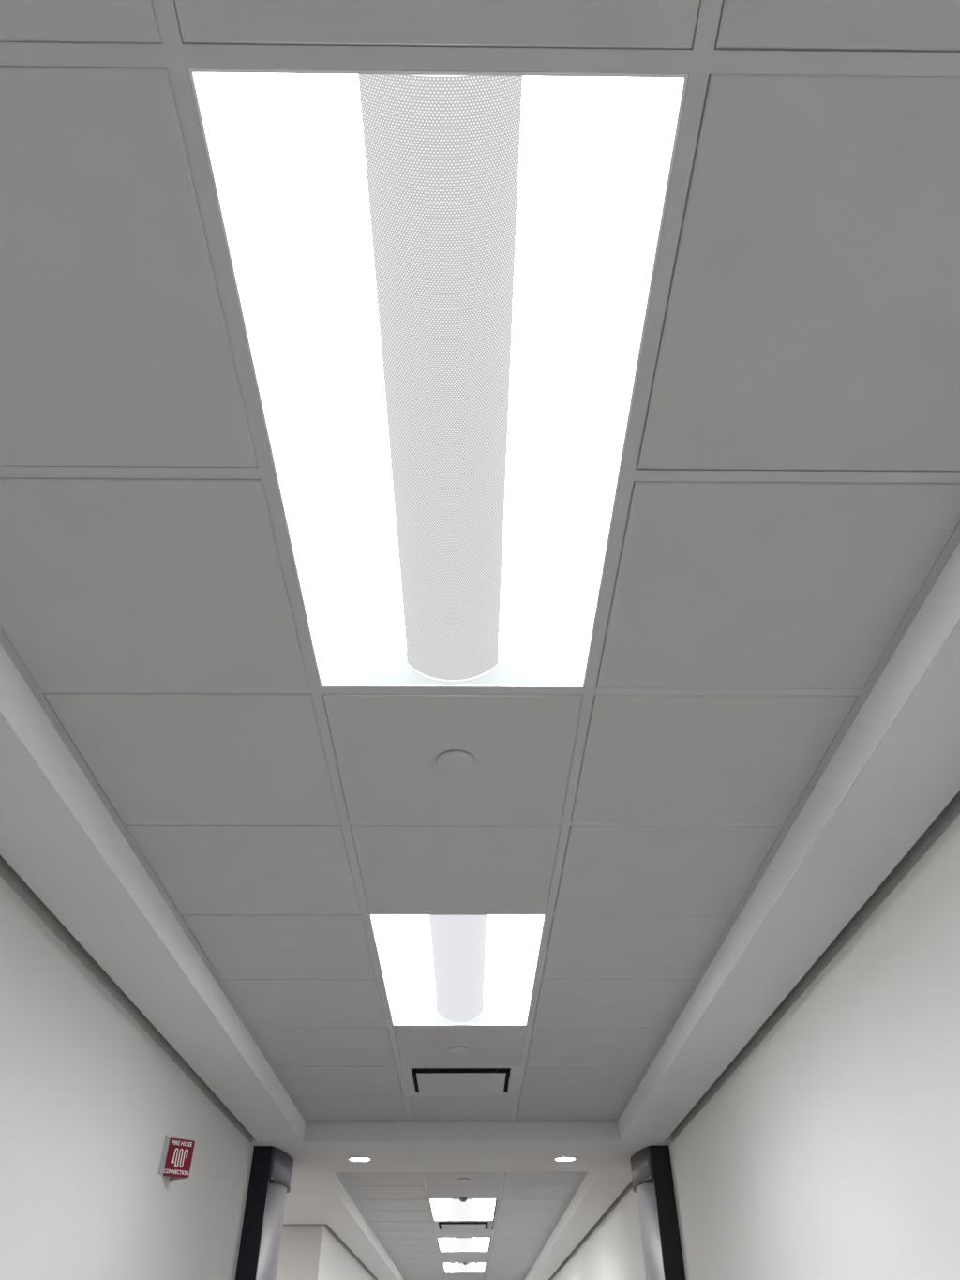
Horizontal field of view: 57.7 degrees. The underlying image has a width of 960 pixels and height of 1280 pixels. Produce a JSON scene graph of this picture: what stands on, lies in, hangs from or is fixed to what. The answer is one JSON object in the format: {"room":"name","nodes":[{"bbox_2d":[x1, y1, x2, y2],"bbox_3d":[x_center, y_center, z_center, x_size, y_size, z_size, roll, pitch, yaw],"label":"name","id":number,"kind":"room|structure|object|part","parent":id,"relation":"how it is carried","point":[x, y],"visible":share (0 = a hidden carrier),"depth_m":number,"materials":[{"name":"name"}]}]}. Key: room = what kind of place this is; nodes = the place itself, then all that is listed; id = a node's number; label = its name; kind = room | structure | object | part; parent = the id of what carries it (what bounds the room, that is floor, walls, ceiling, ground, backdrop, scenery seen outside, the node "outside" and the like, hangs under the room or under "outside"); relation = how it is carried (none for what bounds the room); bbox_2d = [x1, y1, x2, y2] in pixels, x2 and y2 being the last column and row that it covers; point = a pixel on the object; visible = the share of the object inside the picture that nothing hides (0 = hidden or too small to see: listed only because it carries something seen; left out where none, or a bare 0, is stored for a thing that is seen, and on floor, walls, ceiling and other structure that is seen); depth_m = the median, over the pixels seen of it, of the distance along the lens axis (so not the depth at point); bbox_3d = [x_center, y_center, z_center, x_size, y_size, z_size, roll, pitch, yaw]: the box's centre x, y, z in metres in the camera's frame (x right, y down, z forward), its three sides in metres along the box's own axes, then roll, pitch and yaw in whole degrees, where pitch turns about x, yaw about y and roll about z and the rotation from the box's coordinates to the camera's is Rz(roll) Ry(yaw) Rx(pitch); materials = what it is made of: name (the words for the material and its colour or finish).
{"room":"office corridor","nodes":[
{"label":"office corridor","id":0,"kind":"room"},
{"bbox_2d":[0,875,254,1279],"bbox_3d":[-1.356,0.456,0.505,0.120,2.966,12.296,0,-40,-1],"label":"wall","id":1,"kind":"structure","parent":0,"point":[90,1102],"depth_m":2.97,"materials":[{"name":"paint"}]},
{"bbox_2d":[158,1134,195,1180],"bbox_3d":[-1.290,2.221,3.738,0.097,0.140,0.192,0,-40,-1],"label":"sign","id":2,"kind":"object","parent":1,"relation":"attached to","point":[176,1157],"visible":1,"depth_m":3.73,"materials":[{"name":"plastic"}]},
{"bbox_3d":[-1.291,2.260,3.784,0.118,0.140,0.002,-25,-46,26],"label":"panel","id":3,"kind":"part","parent":2,"relation":"part of","materials":[{"name":"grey plastic"}]},
{"bbox_2d":[276,1225,309,1279],"bbox_3d":[-2.677,6.205,7.309,2.245,2.966,0.120,0,-40,-1],"label":"wall","id":4,"kind":"structure","parent":0,"point":[293,1243],"depth_m":7.83,"materials":[{"name":"paint"}]},
{"bbox_2d":[303,1225,375,1279],"bbox_3d":[-1.553,9.685,11.440,0.120,2.966,10.900,0,-40,-1],"label":"wall","id":5,"kind":"structure","parent":0,"point":[326,1258],"depth_m":8.27,"materials":[{"name":"paint"}]},
{"bbox_2d":[0,0,959,1279],"bbox_3d":[-1.329,3.832,6.564,5.147,0.511,26.148,0,-40,-1],"label":"ceiling","id":6,"kind":"structure","parent":0,"point":[760,744],"depth_m":1.81,"materials":[{"name":"paint"}]},
{"bbox_3d":[-1.294,-0.706,0.849,0.003,0.076,11.320,0,-40,-1],"label":"reveal trim","id":7,"kind":"part","parent":6,"relation":"part of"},
{"bbox_3d":[-2.621,5.317,7.978,2.365,0.076,0.003,0,-40,-1],"label":"reveal trim","id":8,"kind":"part","parent":6,"relation":"part of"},
{"bbox_3d":[-1.496,8.836,12.156,0.003,0.076,10.903,0,-40,-1],"label":"reveal trim","id":9,"kind":"part","parent":6,"relation":"part of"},
{"bbox_2d":[347,1156,371,1161],"bbox_3d":[-0.766,3.311,5.559,0.150,0.004,0.150,0,-40,-1],"label":"recessed light","id":10,"kind":"object","parent":6,"relation":"in","point":[356,1159],"visible":1,"depth_m":5.56,"materials":[{"name":"white plastic"}]},
{"bbox_2d":[188,68,688,687],"bbox_3d":[-0.055,-0.337,1.524,0.585,0.150,1.194,0,-40,-1],"label":"ceiling light","id":11,"kind":"object","parent":6,"relation":"attached to","point":[444,280],"visible":0.82,"depth_m":1.34,"materials":[{"name":"white plastic"}]},
{"bbox_2d":[358,74,523,681],"bbox_3d":[-0.054,-0.307,1.490,0.201,0.052,1.173,0,-40,-1],"label":"diffuser","id":12,"kind":"object","parent":11,"relation":"on","point":[442,151],"depth_m":1.30,"materials":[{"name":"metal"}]},
{"bbox_3d":[-0.061,0.040,1.959,0.577,0.124,0.035,0,-40,-1],"label":"plate","id":13,"kind":"part","parent":11,"relation":"part of","materials":[{"name":"plastic"}]},
{"bbox_2d":[436,751,474,771],"bbox_3d":[-0.060,0.294,2.156,0.092,0.018,0.092,0,-40,-1],"label":"sprinkler cover","id":14,"kind":"object","parent":6,"relation":"attached to","point":[451,760],"visible":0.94,"depth_m":2.15,"materials":[{"name":"metal"}]},
{"bbox_2d":[369,914,545,1025],"bbox_3d":[-0.081,1.235,3.388,0.585,0.150,1.194,0,-40,-1],"label":"ceiling light","id":15,"kind":"object","parent":6,"relation":"attached to","point":[437,970],"visible":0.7,"depth_m":3.41,"materials":[{"name":"white plastic"}]},
{"bbox_2d":[429,915,487,1023],"bbox_3d":[-0.081,1.268,3.351,0.201,0.046,1.167,0,-40,-1],"label":"diffuser","id":16,"kind":"object","parent":15,"relation":"on","point":[458,941],"depth_m":3.30,"materials":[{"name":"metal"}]},
{"bbox_3d":[-0.087,1.612,3.823,0.577,0.124,0.035,0,-40,-1],"label":"plate","id":17,"kind":"part","parent":15,"relation":"part of","materials":[{"name":"plastic"}]},
{"bbox_2d":[449,1046,468,1053],"bbox_3d":[-0.097,1.902,4.061,0.092,0.018,0.092,0,-40,-1],"label":"sprinkler cover","id":18,"kind":"object","parent":6,"relation":"attached to","point":[456,1049],"visible":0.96,"depth_m":4.05,"materials":[{"name":"metal"}]},
{"bbox_2d":[401,1065,520,1096],"bbox_3d":[-0.097,2.250,4.526,0.585,0.112,0.585,0,-40,-1],"label":"ceiling vent","id":19,"kind":"object","parent":6,"relation":"in","point":[422,1080],"visible":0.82,"depth_m":4.49,"materials":[{"name":"metal"}]},
{"bbox_2d":[430,1199,496,1220],"bbox_3d":[-0.159,5.205,8.091,0.585,0.150,1.373,0,-40,-1],"label":"ceiling light","id":20,"kind":"object","parent":6,"relation":"attached to","point":[444,1210],"visible":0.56,"depth_m":8.44,"materials":[{"name":"white plastic"}]},
{"bbox_2d":[451,1199,473,1219],"bbox_3d":[-0.159,5.237,8.054,0.201,0.046,1.346,0,-40,-1],"label":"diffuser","id":21,"kind":"object","parent":20,"relation":"on","point":[460,1211],"depth_m":8.14,"materials":[{"name":"white plastic"}]},
{"bbox_3d":[-0.166,5.639,8.595,0.577,0.124,0.035,0,-40,-1],"label":"plate","id":22,"kind":"part","parent":20,"relation":"part of","materials":[{"name":"plastic"}]},
{"bbox_2d":[434,1220,493,1231],"bbox_3d":[-0.168,5.913,8.866,0.585,0.112,0.674,0,-40,-1],"label":"ceiling vent","id":23,"kind":"object","parent":6,"relation":"in","point":[444,1226],"visible":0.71,"depth_m":8.88,"materials":[{"name":"metal"}]},
{"bbox_2d":[459,1197,467,1202],"bbox_3d":[-0.142,4.775,7.436,0.076,0.032,0.076,0,-40,-1],"label":"ceiling sensor","id":24,"kind":"object","parent":6,"relation":"attached to","point":[462,1199],"visible":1,"depth_m":7.42,"materials":[{"name":"grey plastic"}]},
{"bbox_2d":[438,1237,490,1251],"bbox_3d":[-0.189,7.009,10.228,0.585,0.150,1.373,0,-40,-1],"label":"ceiling light","id":25,"kind":"object","parent":6,"relation":"attached to","point":[446,1244],"visible":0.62,"depth_m":10.66,"materials":[{"name":"plastic"}]},
{"bbox_2d":[454,1237,472,1250],"bbox_3d":[-0.189,7.041,10.191,0.201,0.046,1.346,0,-40,-1],"label":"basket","id":26,"kind":"object","parent":25,"relation":"on","point":[460,1243],"depth_m":10.28,"materials":[{"name":"white plastic"}]},
{"bbox_3d":[-0.196,7.443,10.732,0.577,0.124,0.035,0,-40,-1],"label":"plate","id":27,"kind":"part","parent":25,"relation":"part of","materials":[{"name":"plastic"}]},
{"bbox_2d":[443,1263,485,1272],"bbox_3d":[-0.222,8.812,12.365,0.585,0.150,1.373,0,-40,-1],"label":"ceiling light","id":28,"kind":"object","parent":6,"relation":"attached to","point":[449,1267],"visible":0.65,"depth_m":12.84,"materials":[{"name":"plastic"}]},
{"bbox_2d":[457,1263,471,1271],"bbox_3d":[-0.222,8.845,12.329,0.201,0.046,1.346,0,-40,-1],"label":"basket","id":29,"kind":"object","parent":28,"relation":"on","point":[461,1267],"depth_m":12.46,"materials":[{"name":"white plastic"}]},
{"bbox_2d":[553,1156,576,1161],"bbox_3d":[0.546,3.324,5.582,0.150,0.004,0.150,0,-40,-1],"label":"recessed light","id":30,"kind":"object","parent":6,"relation":"in","point":[563,1158],"visible":1,"depth_m":5.57,"materials":[{"name":"white plastic"}]},
{"bbox_3d":[1.058,7.982,11.159,0.003,0.076,13.582,0,-40,-1],"label":"reveal trim","id":31,"kind":"part","parent":6,"relation":"part of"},
{"bbox_3d":[1.202,-0.697,0.876,0.003,0.076,11.320,0,-40,-1],"label":"reveal trim","id":32,"kind":"part","parent":6,"relation":"part of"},
{"bbox_2d":[552,814,959,1279],"bbox_3d":[1.190,4.856,5.735,0.120,2.966,25.908,0,-40,-1],"label":"wall","id":33,"kind":"structure","parent":0,"point":[832,1152],"depth_m":2.80,"materials":[{"name":"paint"}]},
{"bbox_3d":[-1.317,6.018,4.719,5.147,0.100,26.148,0,-40,-1],"label":"floor","id":34,"kind":"structure","parent":0,"visible":0},
{"bbox_2d":[235,1145,293,1279],"bbox_3d":[-1.267,4.229,4.662,0.177,2.560,0.652,0,-40,-1],"label":"column","id":35,"kind":"structure","parent":34,"relation":"on","point":[271,1170],"depth_m":5.09,"materials":[{"name":"metal"}]},
{"bbox_3d":[-1.295,4.025,4.420,0.113,2.560,0.020,0,-40,-1],"label":"plate","id":36,"kind":"part","parent":35,"relation":"part of","materials":[{"name":"black metal"}]},
{"bbox_2d":[631,1145,685,1279],"bbox_3d":[1.054,4.245,4.696,0.177,2.560,0.652,0,-40,-1],"label":"column","id":37,"kind":"structure","parent":34,"relation":"on","point":[651,1166],"depth_m":5.12,"materials":[{"name":"metal"}]},
{"bbox_3d":[1.090,4.042,4.455,0.113,2.560,0.020,0,-40,-1],"label":"plate","id":38,"kind":"part","parent":37,"relation":"part of","materials":[{"name":"black metal"}]}
]}

